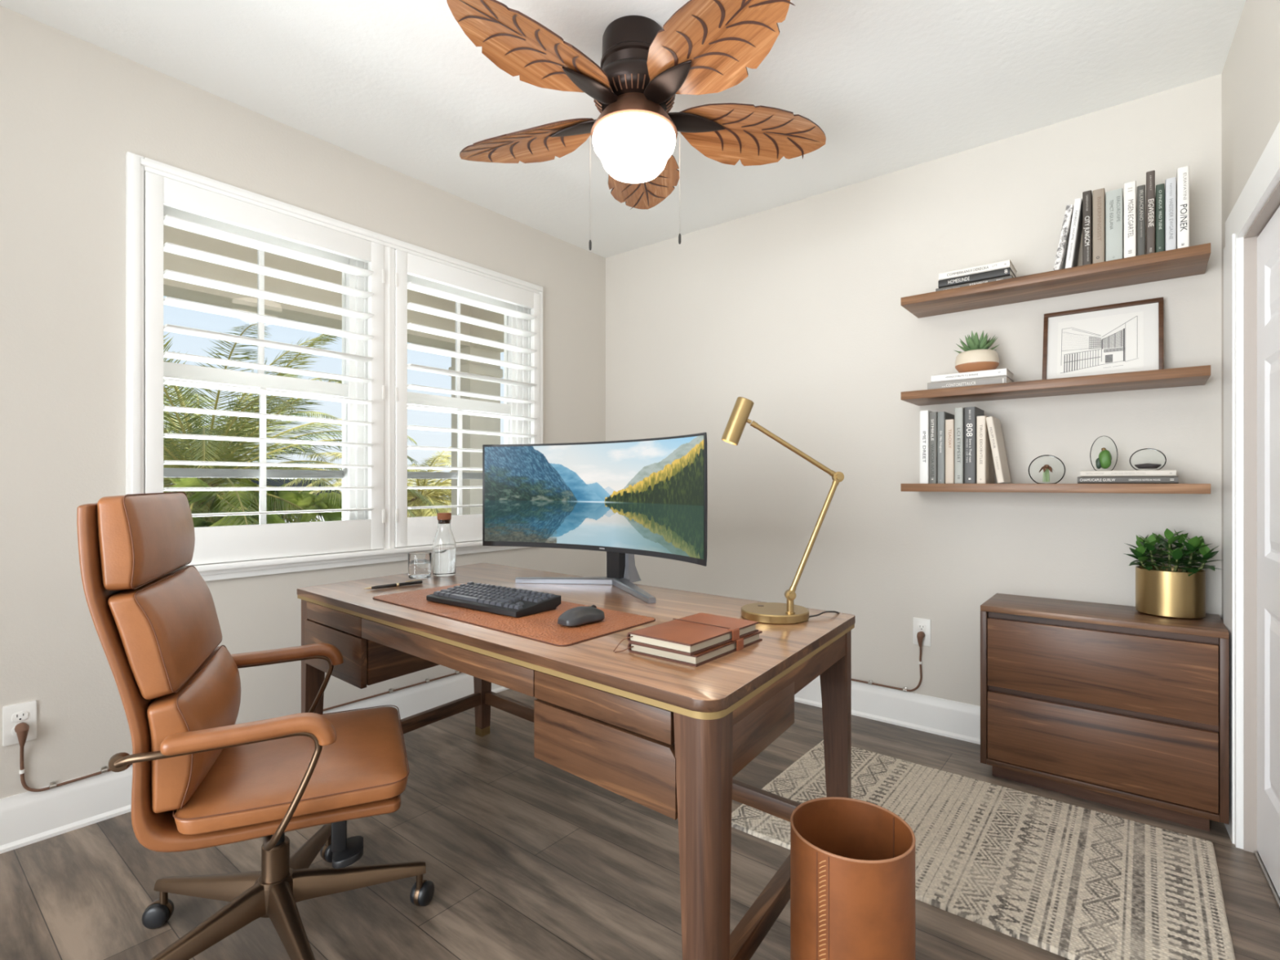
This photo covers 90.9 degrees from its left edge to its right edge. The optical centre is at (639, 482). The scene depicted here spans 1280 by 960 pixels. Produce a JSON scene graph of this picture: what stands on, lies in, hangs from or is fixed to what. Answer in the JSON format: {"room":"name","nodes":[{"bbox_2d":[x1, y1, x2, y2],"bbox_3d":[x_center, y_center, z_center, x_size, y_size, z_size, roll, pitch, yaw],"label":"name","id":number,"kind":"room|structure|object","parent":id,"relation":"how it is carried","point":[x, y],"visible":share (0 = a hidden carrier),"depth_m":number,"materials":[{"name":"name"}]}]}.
{"room":"office","nodes":[
{"label":"office","id":0,"kind":"room"},
{"bbox_2d":[0,5,605,799],"bbox_3d":[-1.805,-0.158,1.996,0.160,2.440,4.900,0,0,39],"label":"wall","id":1,"kind":"structure","parent":0,"point":[72,108],"depth_m":1.99,"materials":[{"name":"white paint"}]},
{"bbox_2d":[2,700,36,746],"bbox_3d":[-1.818,0.704,1.846,0.008,0.116,0.072,0,0,39],"label":"wall outlet","id":2,"kind":"object","parent":1,"relation":"attached to","point":[25,712],"visible":0.88,"depth_m":1.84,"materials":[{"name":"white plastic"}]},
{"bbox_2d":[12,726,17,735],"bbox_3d":[-1.816,0.724,1.845,0.002,0.028,0.034,0,0,39],"label":"receptacle","id":3,"kind":"object","parent":2,"relation":"attached to","point":[14,733],"depth_m":1.83,"materials":[{"name":"white plastic"}]},
{"bbox_2d":[12,711,28,722],"bbox_3d":[-1.816,0.684,1.845,0.002,0.028,0.034,0,0,39],"label":"receptacle","id":4,"kind":"object","parent":2,"relation":"attached to","point":[17,716],"depth_m":1.84,"materials":[{"name":"white plastic"}]},
{"bbox_2d":[14,671,462,791],"bbox_3d":[-1.112,0.811,2.698,0.039,0.219,2.238,0,0,39],"label":"power cord","id":5,"kind":"object","parent":1,"relation":"attached to","point":[21,729],"visible":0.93,"depth_m":1.87,"materials":[{"name":"brown plastic"}]},
{"bbox_2d":[19,768,25,773],"bbox_3d":[-1.813,0.846,1.847,0.012,0.010,0.012,0,0,39],"label":"clip","id":6,"kind":"object","parent":5,"relation":"attached to","point":[21,771],"visible":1,"depth_m":1.84,"materials":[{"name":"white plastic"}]},
{"bbox_2d":[48,781,56,789],"bbox_3d":[-1.770,0.911,1.897,0.012,0.018,0.015,0,0,39],"label":"clip","id":7,"kind":"object","parent":5,"relation":"attached to","point":[52,784],"visible":1,"depth_m":1.90,"materials":[{"name":"silver metal"}]},
{"bbox_2d":[100,765,107,773],"bbox_3d":[-1.694,0.907,1.990,0.012,0.018,0.015,0,0,39],"label":"clip","id":8,"kind":"object","parent":5,"relation":"attached to","point":[104,769],"visible":1,"depth_m":1.99,"materials":[{"name":"silver metal"}]},
{"bbox_2d":[0,672,508,853],"bbox_3d":[-1.735,0.987,1.940,0.020,0.150,4.900,0,0,39],"label":"baseboard","id":9,"kind":"structure","parent":1,"relation":"attached to","point":[26,818],"depth_m":1.96,"materials":[{"name":"white paint"}]},
{"bbox_2d":[163,204,368,524],"bbox_3d":[-1.443,-0.368,2.455,0.121,1.260,0.820,0,0,39],"label":"window","id":10,"kind":"structure","parent":1,"relation":"in","point":[351,477],"depth_m":2.59,"materials":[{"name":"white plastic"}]},
{"bbox_2d":[144,171,385,565],"bbox_3d":[-1.370,-0.370,2.395,0.087,1.304,0.831,0,0,39],"label":"plantation shutter","id":11,"kind":"object","parent":10,"relation":"attached to","point":[221,544],"visible":0.91,"depth_m":2.33,"materials":[{"name":"white paint"}]},
{"bbox_2d":[125,151,542,549],"bbox_3d":[-1.094,-0.391,2.732,0.030,1.356,1.798,0,0,39],"label":"trim","id":12,"kind":"structure","parent":1,"relation":"attached to","point":[136,166],"depth_m":2.14,"materials":[{"name":"white paint"}]},
{"bbox_2d":[184,540,530,581],"bbox_3d":[-1.094,0.315,2.730,0.072,0.059,1.865,0,0,39],"label":"trim","id":13,"kind":"structure","parent":1,"relation":"attached to","point":[230,570],"depth_m":2.48,"materials":[{"name":"white paint"}]},
{"bbox_2d":[407,274,530,515],"bbox_3d":[-0.890,-0.368,3.146,0.121,1.260,0.830,0,0,39],"label":"window","id":14,"kind":"structure","parent":1,"relation":"in","point":[513,426],"depth_m":3.30,"materials":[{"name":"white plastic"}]},
{"bbox_2d":[395,249,540,547],"bbox_3d":[-0.816,-0.370,3.087,0.087,1.304,0.842,0,0,39],"label":"plantation shutter","id":15,"kind":"object","parent":14,"relation":"attached to","point":[414,531],"visible":0.89,"depth_m":2.96,"materials":[{"name":"white paint"}]},
{"bbox_2d":[0,0,1245,257],"bbox_3d":[-0.479,-1.428,0.933,3.560,0.100,5.200,0,0,39],"label":"ceiling","id":16,"kind":"structure","parent":0,"point":[891,86],"depth_m":2.15,"materials":[{"name":"white paint"}]},
{"bbox_2d":[446,0,826,250],"bbox_3d":[-0.057,-1.049,1.909,1.245,0.656,1.200,0,0,39],"label":"ceiling fan","id":17,"kind":"object","parent":16,"relation":"hanging from","point":[706,46],"visible":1,"depth_m":1.84,"materials":[{"name":"brown wood"}]},
{"bbox_2d":[0,688,1279,959],"bbox_3d":[-0.479,1.087,0.933,3.560,0.050,5.200,0,0,39],"label":"floor","id":18,"kind":"structure","parent":0,"point":[526,857],"depth_m":1.69,"materials":[{"name":"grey wood"}]},
{"bbox_2d":[76,491,434,959],"bbox_3d":[-0.810,0.542,1.459,0.658,1.042,0.687,0,0,-24],"label":"office chair","id":19,"kind":"object","parent":18,"relation":"on","point":[202,779],"visible":1,"depth_m":1.28,"materials":[{"name":"leather"}]},
{"bbox_2d":[107,566,222,699],"bbox_3d":[-1.012,0.306,1.373,0.115,0.203,0.460,0,0,-24],"label":"cushion","id":20,"kind":"object","parent":19,"relation":"on","point":[165,635],"depth_m":1.20,"materials":[{"name":"leather"}]},
{"bbox_2d":[146,645,240,813],"bbox_3d":[-0.962,0.516,1.396,0.109,0.212,0.464,0,0,-24],"label":"lumbar cushion","id":21,"kind":"object","parent":19,"relation":"on","point":[211,697],"depth_m":1.22,"materials":[{"name":"leather"}]},
{"bbox_2d":[174,706,408,835],"bbox_3d":[-0.781,0.637,1.476,0.420,0.063,0.504,0,0,-24],"label":"seat cushion","id":22,"kind":"object","parent":19,"relation":"on","point":[251,788],"depth_m":1.32,"materials":[{"name":"leather"}]},
{"bbox_2d":[297,562,855,959],"bbox_3d":[-0.279,0.702,1.841,1.694,0.720,0.860,0,0,39],"label":"desk","id":23,"kind":"object","parent":18,"relation":"on","point":[670,739],"visible":0.91,"depth_m":1.25,"materials":[{"name":"brown wood"}]},
{"bbox_2d":[363,579,422,589],"bbox_3d":[-0.810,0.335,2.070,0.012,0.015,0.199,0,0,44],"label":"pen","id":24,"kind":"object","parent":23,"relation":"on","point":[420,581],"visible":1,"depth_m":2.07,"materials":[{"name":"black paint"}]},
{"bbox_2d":[408,551,431,578],"bbox_3d":[-0.796,0.297,2.275,0.081,0.088,0.081,0,0,39],"label":"drinking glass","id":25,"kind":"object","parent":23,"relation":"on","point":[419,562],"visible":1,"depth_m":2.24,"materials":[{"name":"clear glass"}]},
{"bbox_2d":[432,512,455,576],"bbox_3d":[-0.726,0.226,2.333,0.083,0.230,0.083,0,0,39],"label":"carafe","id":26,"kind":"object","parent":23,"relation":"on","point":[444,542],"visible":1,"depth_m":2.30,"materials":[{"name":"clear glass"}]},
{"bbox_2d":[372,583,655,646],"bbox_3d":[-0.377,0.340,1.719,0.867,0.004,0.336,0,0,41],"label":"desk pad","id":27,"kind":"object","parent":23,"relation":"on","point":[543,627],"visible":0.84,"depth_m":1.55,"materials":[{"name":"brown leather"}]},
{"bbox_2d":[426,581,560,617],"bbox_3d":[-0.411,0.318,1.748,0.378,0.039,0.162,0,0,37],"label":"keyboard","id":28,"kind":"object","parent":27,"relation":"on","point":[508,602],"visible":1,"depth_m":1.70,"materials":[{"name":"black plastic"}]},
{"bbox_2d":[557,604,604,626],"bbox_3d":[-0.141,0.318,1.519,0.065,0.040,0.120,0,0,43],"label":"computer mouse","id":29,"kind":"object","parent":27,"relation":"on","point":[579,615],"visible":1,"depth_m":1.49,"materials":[{"name":"grey plastic"}]},
{"bbox_2d":[482,432,707,603],"bbox_3d":[-0.133,0.101,2.087,0.943,0.480,0.294,0,0,37],"label":"monitor","id":30,"kind":"object","parent":23,"relation":"on","point":[623,500],"visible":1,"depth_m":2.11,"materials":[{"name":"black"}]},
{"bbox_2d":[614,630,762,666],"bbox_3d":[0.108,0.331,1.315,0.184,0.022,0.281,0,0,39],"label":"notebook","id":31,"kind":"object","parent":23,"relation":"on","point":[699,659],"visible":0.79,"depth_m":1.24,"materials":[{"name":"leather"}]},
{"bbox_2d":[613,613,758,655],"bbox_3d":[0.102,0.317,1.305,0.174,0.039,0.277,0,0,40],"label":"notebook","id":32,"kind":"object","parent":31,"relation":"on","point":[690,635],"visible":1,"depth_m":1.27,"materials":[{"name":"leather"}]},
{"bbox_2d":[720,396,844,624],"bbox_3d":[0.366,0.135,1.603,0.327,0.694,0.170,0,0,3],"label":"desk lamp","id":33,"kind":"object","parent":23,"relation":"on","point":[775,613],"visible":0.95,"depth_m":1.54,"materials":[{"name":"gold metal"}]},
{"bbox_2d":[790,796,915,959],"bbox_3d":[0.394,0.852,1.174,0.221,0.424,0.222,0,0,39],"label":"waste bin","id":34,"kind":"object","parent":18,"relation":"on","point":[852,861],"visible":1,"depth_m":1.10,"materials":[{"name":"leather"}]},
{"bbox_2d":[731,739,1235,959],"bbox_3d":[0.968,1.055,1.908,1.192,0.012,0.804,0,0,39],"label":"rug","id":35,"kind":"object","parent":18,"relation":"on","point":[1070,882],"visible":0.8,"depth_m":1.74,"materials":[{"name":"fabric"}]},
{"bbox_2d":[980,593,1229,831],"bbox_3d":[1.581,0.751,2.186,0.656,0.622,0.321,0,0,39],"label":"base cabinet","id":36,"kind":"object","parent":18,"relation":"on","point":[1120,706],"visible":1,"depth_m":2.04,"materials":[{"name":"brown wood"}]},
{"bbox_2d":[1123,528,1222,619],"bbox_3d":[1.777,0.295,2.106,0.257,0.289,0.211,0,0,39],"label":"potted plant","id":37,"kind":"object","parent":36,"relation":"on","point":[1176,592],"visible":1,"depth_m":2.06,"materials":[{"name":"green plant"}]},
{"bbox_2d":[605,74,1221,706],"bbox_3d":[1.100,-0.158,2.904,3.560,2.440,0.150,0,0,39],"label":"wall","id":38,"kind":"structure","parent":0,"point":[794,310],"depth_m":2.75,"materials":[{"name":"white paint"}]},
{"bbox_2d":[794,675,980,744],"bbox_3d":[0.867,0.987,2.981,2.780,0.150,0.020,0,0,39],"label":"baseboard","id":39,"kind":"structure","parent":38,"relation":"attached to","point":[957,720],"depth_m":2.73,"materials":[{"name":"white paint"}]},
{"bbox_2d":[851,631,924,691],"bbox_3d":[0.865,0.773,2.967,0.894,0.271,0.039,0,0,39],"label":"power cord","id":40,"kind":"object","parent":38,"relation":"attached to","point":[920,635],"visible":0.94,"depth_m":2.71,"materials":[{"name":"brown plastic"}]},
{"bbox_2d":[912,617,930,646],"bbox_3d":[1.214,0.641,2.712,0.072,0.116,0.008,0,0,39],"label":"wall outlet","id":41,"kind":"object","parent":38,"relation":"attached to","point":[919,624],"visible":0.87,"depth_m":2.71,"materials":[{"name":"white plastic"}]},
{"bbox_2d":[917,623,925,631],"bbox_3d":[1.212,0.622,2.710,0.034,0.028,0.002,0,0,39],"label":"receptacle","id":42,"kind":"object","parent":41,"relation":"attached to","point":[921,627],"depth_m":2.71,"materials":[{"name":"white plastic"}]},
{"bbox_2d":[900,243,1210,318],"bbox_3d":[1.486,-0.729,2.338,0.925,0.032,0.250,0,0,39],"label":"floating shelf","id":43,"kind":"object","parent":38,"relation":"attached to","point":[1192,260],"visible":1,"depth_m":2.25,"materials":[{"name":"brown wood"}]},
{"bbox_2d":[935,275,1013,291],"bbox_3d":[1.326,-0.757,2.476,0.262,0.024,0.176,0,0,39],"label":"book","id":44,"kind":"object","parent":43,"relation":"on","point":[1010,276],"visible":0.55,"depth_m":2.40,"materials":[{"name":"grey paper"}]},
{"bbox_2d":[937,267,1016,288],"bbox_3d":[1.324,-0.784,2.470,0.246,0.029,0.171,0,0,39],"label":"book","id":45,"kind":"object","parent":44,"relation":"on","point":[1007,271],"visible":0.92,"depth_m":2.40,"materials":[{"name":"grey paper"}]},
{"bbox_2d":[938,259,1017,280],"bbox_3d":[1.325,-0.813,2.470,0.244,0.028,0.171,0,0,39],"label":"book","id":46,"kind":"object","parent":45,"relation":"on","point":[1006,264],"visible":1,"depth_m":2.40,"materials":[{"name":"white paper"}]},
{"bbox_2d":[1053,204,1073,271],"bbox_3d":[1.530,-0.859,2.267,0.060,0.226,0.151,0,0,39],"label":"book","id":47,"kind":"object","parent":43,"relation":"on","point":[1061,254],"visible":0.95,"depth_m":2.21,"materials":[{"name":"white paper"}]},
{"bbox_2d":[1065,198,1082,268],"bbox_3d":[1.553,-0.866,2.248,0.050,0.241,0.151,0,0,39],"label":"book","id":48,"kind":"object","parent":43,"relation":"on","point":[1076,230],"visible":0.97,"depth_m":2.19,"materials":[{"name":"white paper"}]},
{"bbox_2d":[1082,190,1092,265],"bbox_3d":[1.587,-0.875,2.227,0.026,0.259,0.161,0,0,39],"label":"book","id":49,"kind":"object","parent":43,"relation":"on","point":[1087,195],"visible":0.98,"depth_m":2.17,"materials":[{"name":"brown paper"}]},
{"bbox_2d":[1092,187,1105,263],"bbox_3d":[1.614,-0.873,2.209,0.034,0.256,0.166,0,0,39],"label":"book","id":50,"kind":"object","parent":43,"relation":"on","point":[1098,195],"visible":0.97,"depth_m":2.15,"materials":[{"name":"beige paper"}]},
{"bbox_2d":[1105,188,1124,261],"bbox_3d":[1.647,-0.866,2.183,0.046,0.241,0.166,0,0,39],"label":"book","id":51,"kind":"object","parent":43,"relation":"on","point":[1114,202],"visible":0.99,"depth_m":2.12,"materials":[{"name":"grey paper"}]},
{"bbox_2d":[1124,181,1136,257],"bbox_3d":[1.680,-0.873,2.156,0.032,0.255,0.166,0,0,39],"label":"book","id":52,"kind":"object","parent":43,"relation":"on","point":[1130,188],"visible":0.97,"depth_m":2.09,"materials":[{"name":"white paper"}]},
{"bbox_2d":[1137,184,1145,255],"bbox_3d":[1.701,-0.863,2.136,0.022,0.235,0.161,0,0,39],"label":"book","id":53,"kind":"object","parent":43,"relation":"on","point":[1140,189],"visible":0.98,"depth_m":2.07,"materials":[{"name":"grey paper"}]},
{"bbox_2d":[1146,170,1155,253],"bbox_3d":[1.723,-0.883,2.125,0.023,0.275,0.171,0,0,39],"label":"book","id":54,"kind":"object","parent":43,"relation":"on","point":[1150,175],"visible":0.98,"depth_m":2.06,"materials":[{"name":"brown paper"}]},
{"bbox_2d":[1155,183,1164,252],"bbox_3d":[1.739,-0.858,2.106,0.022,0.225,0.161,0,0,39],"label":"book","id":55,"kind":"object","parent":43,"relation":"on","point":[1160,188],"visible":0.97,"depth_m":2.04,"materials":[{"name":"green paper"}]},
{"bbox_2d":[1164,177,1176,250],"bbox_3d":[1.761,-0.864,2.091,0.027,0.237,0.166,0,0,39],"label":"book","id":56,"kind":"object","parent":43,"relation":"on","point":[1170,184],"visible":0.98,"depth_m":2.03,"materials":[{"name":"grey paper"}]},
{"bbox_2d":[1176,165,1189,248],"bbox_3d":[1.785,-0.877,2.072,0.030,0.263,0.166,0,0,39],"label":"book","id":57,"kind":"object","parent":43,"relation":"on","point":[1183,173],"visible":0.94,"depth_m":2.01,"materials":[{"name":"white paper"}]},
{"bbox_2d":[900,483,1210,493],"bbox_3d":[1.486,0.018,2.338,0.925,0.032,0.250,0,0,39],"label":"floating shelf","id":58,"kind":"object","parent":38,"relation":"attached to","point":[1148,488],"visible":1,"depth_m":2.19,"materials":[{"name":"brown wood"}]},
{"bbox_2d":[920,410,933,483],"bbox_3d":[1.182,-0.143,2.572,0.034,0.290,0.166,0,0,39],"label":"book","id":59,"kind":"object","parent":58,"relation":"on","point":[924,415],"visible":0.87,"depth_m":2.51,"materials":[{"name":"white paper"}]},
{"bbox_2d":[928,412,937,483],"bbox_3d":[1.206,-0.139,2.549,0.030,0.282,0.161,0,0,39],"label":"book","id":60,"kind":"object","parent":58,"relation":"on","point":[932,415],"visible":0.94,"depth_m":2.49,"materials":[{"name":"grey paper"}]},
{"bbox_2d":[937,411,954,483],"bbox_3d":[1.231,-0.139,2.533,0.027,0.281,0.166,0,0,39],"label":"book","id":61,"kind":"object","parent":58,"relation":"on","point":[942,416],"visible":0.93,"depth_m":2.47,"materials":[{"name":"grey paper"}]},
{"bbox_2d":[945,419,954,483],"bbox_3d":[1.252,-0.123,2.510,0.032,0.249,0.156,0,0,39],"label":"book","id":62,"kind":"object","parent":58,"relation":"on","point":[949,424],"visible":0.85,"depth_m":2.45,"materials":[{"name":"beige paper"}]},
{"bbox_2d":[954,407,964,483],"bbox_3d":[1.281,-0.144,2.493,0.030,0.292,0.166,0,0,39],"label":"book","id":63,"kind":"object","parent":58,"relation":"on","point":[958,412],"visible":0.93,"depth_m":2.43,"materials":[{"name":"grey paper"}]},
{"bbox_2d":[964,406,983,483],"bbox_3d":[1.311,-0.144,2.469,0.039,0.292,0.166,0,0,39],"label":"book","id":64,"kind":"object","parent":58,"relation":"on","point":[971,414],"visible":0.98,"depth_m":2.40,"materials":[{"name":"grey paper"}]},
{"bbox_2d":[976,415,993,483],"bbox_3d":[1.339,-0.126,2.443,0.031,0.255,0.161,0,0,39],"label":"book","id":65,"kind":"object","parent":58,"relation":"on","point":[984,460],"visible":0.98,"depth_m":2.38,"materials":[{"name":"beige paper"}]},
{"bbox_2d":[986,416,1011,483],"bbox_3d":[1.374,-0.124,2.412,0.062,0.251,0.156,0,0,39],"label":"book","id":66,"kind":"object","parent":58,"relation":"on","point":[993,424],"visible":1,"depth_m":2.36,"materials":[{"name":"beige paper"}]},
{"bbox_2d":[1028,454,1065,483],"bbox_3d":[1.488,-0.051,2.304,0.115,0.105,0.115,0,0,39],"label":"glass terrarium","id":67,"kind":"object","parent":58,"relation":"on","point":[1046,468],"visible":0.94,"depth_m":2.30,"materials":[{"name":"clear glass"}]},
{"bbox_2d":[1038,464,1055,472],"bbox_3d":[1.490,-0.053,2.304,0.050,0.030,0.052,0,0,39],"label":"flower","id":68,"kind":"object","parent":67,"relation":"on","point":[1046,468],"depth_m":2.30,"materials":[{"name":"brown plant"}]},
{"bbox_2d":[1077,475,1178,483],"bbox_3d":[1.681,-0.010,2.175,0.268,0.024,0.171,0,0,39],"label":"book","id":69,"kind":"object","parent":58,"relation":"on","point":[1169,479],"visible":0.99,"depth_m":2.10,"materials":[{"name":"grey paper"}]},
{"bbox_2d":[1080,469,1176,476],"bbox_3d":[1.682,-0.033,2.175,0.254,0.020,0.166,0,0,39],"label":"book","id":70,"kind":"object","parent":69,"relation":"on","point":[1096,473],"visible":0.99,"depth_m":2.11,"materials":[{"name":"beige paper"}]},
{"bbox_2d":[1089,435,1117,470],"bbox_3d":[1.626,-0.104,2.207,0.079,0.122,0.079,0,0,39],"label":"glass terrarium","id":71,"kind":"object","parent":70,"relation":"on","point":[1104,461],"visible":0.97,"depth_m":2.20,"materials":[{"name":"clear glass"}]},
{"bbox_2d":[1129,448,1166,470],"bbox_3d":[1.720,-0.081,2.132,0.098,0.075,0.098,0,0,39],"label":"glass terrarium","id":72,"kind":"object","parent":70,"relation":"on","point":[1142,465],"visible":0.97,"depth_m":2.12,"materials":[{"name":"clear glass"}]},
{"bbox_2d":[900,364,1210,405],"bbox_3d":[1.486,-0.350,2.338,0.925,0.032,0.250,0,0,39],"label":"floating shelf","id":73,"kind":"object","parent":38,"relation":"attached to","point":[1190,375],"visible":1,"depth_m":2.23,"materials":[{"name":"brown wood"}]},
{"bbox_2d":[927,375,1013,389],"bbox_3d":[1.310,-0.383,2.495,0.276,0.034,0.176,0,0,39],"label":"book","id":74,"kind":"object","parent":73,"relation":"on","point":[1005,379],"visible":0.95,"depth_m":2.42,"materials":[{"name":"grey paper"}]},
{"bbox_2d":[931,368,1013,382],"bbox_3d":[1.314,-0.414,2.489,0.262,0.027,0.171,0,0,39],"label":"book","id":75,"kind":"object","parent":74,"relation":"on","point":[1005,371],"visible":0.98,"depth_m":2.42,"materials":[{"name":"white paper"}]},
{"bbox_2d":[954,330,999,373],"bbox_3d":[1.323,-0.511,2.469,0.156,0.165,0.154,0,0,39],"label":"succulent planter","id":76,"kind":"object","parent":75,"relation":"on","point":[976,357],"visible":0.98,"depth_m":2.42,"materials":[{"name":"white ceramic"}]},
{"bbox_2d":[955,349,999,365],"bbox_3d":[1.322,-0.487,2.470,0.153,0.050,0.153,0,0,39],"label":"plant pot","id":77,"kind":"object","parent":76,"relation":"attached to","point":[970,357],"depth_m":2.41,"materials":[{"name":"beige ceramic"}]},
{"bbox_2d":[1041,297,1164,379],"bbox_3d":[1.669,-0.506,2.282,0.352,0.282,0.081,0,0,39],"label":"picture frame","id":78,"kind":"object","parent":73,"relation":"on","point":[1127,336],"visible":0.79,"depth_m":2.28,"materials":[{"name":"brown wood"}]},
{"bbox_2d":[1221,0,1279,622],"bbox_3d":[0.588,-0.158,0.079,0.120,2.440,4.916,0,0,35],"label":"wall","id":79,"kind":"structure","parent":0,"point":[1251,73],"depth_m":1.81,"materials":[{"name":"white paint"}]},
{"bbox_2d":[1223,121,1279,848],"bbox_3d":[1.304,0.122,1.212,0.021,1.880,1.869,0,0,35],"label":"trim","id":80,"kind":"structure","parent":79,"relation":"attached to","point":[1264,177],"depth_m":1.83,"materials":[{"name":"white paint"}]},
{"bbox_2d":[1243,181,1279,853],"bbox_3d":[1.337,0.174,1.138,0.120,1.775,1.600,0,0,35],"label":"trim","id":81,"kind":"structure","parent":79,"relation":"attached to","point":[1271,206],"depth_m":1.81,"materials":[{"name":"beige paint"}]},
{"bbox_2d":[1253,206,1279,910],"bbox_3d":[1.331,0.180,1.172,0.055,1.763,1.538,0,0,35],"label":"door","id":82,"kind":"structure","parent":79,"relation":"in","point":[1268,855],"depth_m":1.71,"materials":[{"name":"white paint"}]},
{"label":"outside","id":83,"kind":"structure","parent":0,"visible":0},
{"bbox_2d":[163,225,503,352],"bbox_3d":[-2.789,-1.373,2.592,2.120,0.370,6.800,0,0,39],"label":"soffit","id":84,"kind":"structure","parent":83,"point":[171,288],"depth_m":4.30,"materials":[{"name":"beige paint"}]},
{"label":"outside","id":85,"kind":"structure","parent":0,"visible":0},
{"bbox_3d":[-0.211,1.312,3.858,80.000,0.100,80.000,0,0,39],"label":"ground","id":86,"kind":"structure","parent":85,"visible":0},
{"bbox_2d":[168,477,342,527],"bbox_3d":[-3.255,0.604,5.666,1.670,1.316,1.743,0,0,23],"label":"hedge","id":87,"kind":"object","parent":86,"relation":"on","point":[307,500],"visible":0.38,"depth_m":5.75,"materials":[{"name":"green plant"}]},
{"bbox_2d":[163,323,439,527],"bbox_3d":[-4.204,0.369,6.105,4.469,4.044,4.458,0,0,-43],"label":"date palm","id":88,"kind":"object","parent":86,"relation":"on","point":[217,450],"visible":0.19,"depth_m":5.87,"materials":[{"name":"green plant"}]},
{"bbox_2d":[220,477,408,523],"bbox_3d":[-7.594,0.552,14.147,4.330,1.420,1.800,0,0,-31],"label":"bush","id":89,"kind":"object","parent":86,"relation":"on","point":[281,482],"visible":0.02,"depth_m":13.40,"materials":[{"name":"green plant"}]},
{"bbox_2d":[284,446,451,522],"bbox_3d":[-3.424,0.661,9.620,3.682,2.610,3.562,0,0,10],"label":"bush","id":90,"kind":"object","parent":86,"relation":"on","point":[434,498],"visible":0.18,"depth_m":9.34,"materials":[{"name":"green plant"}]},
{"bbox_2d":[448,346,502,515],"bbox_3d":[-1.482,0.037,5.690,0.315,2.450,0.370,0,0,39],"label":"porch column","id":91,"kind":"structure","parent":86,"relation":"on","point":[472,441],"depth_m":5.55,"materials":[{"name":"beige paint"}]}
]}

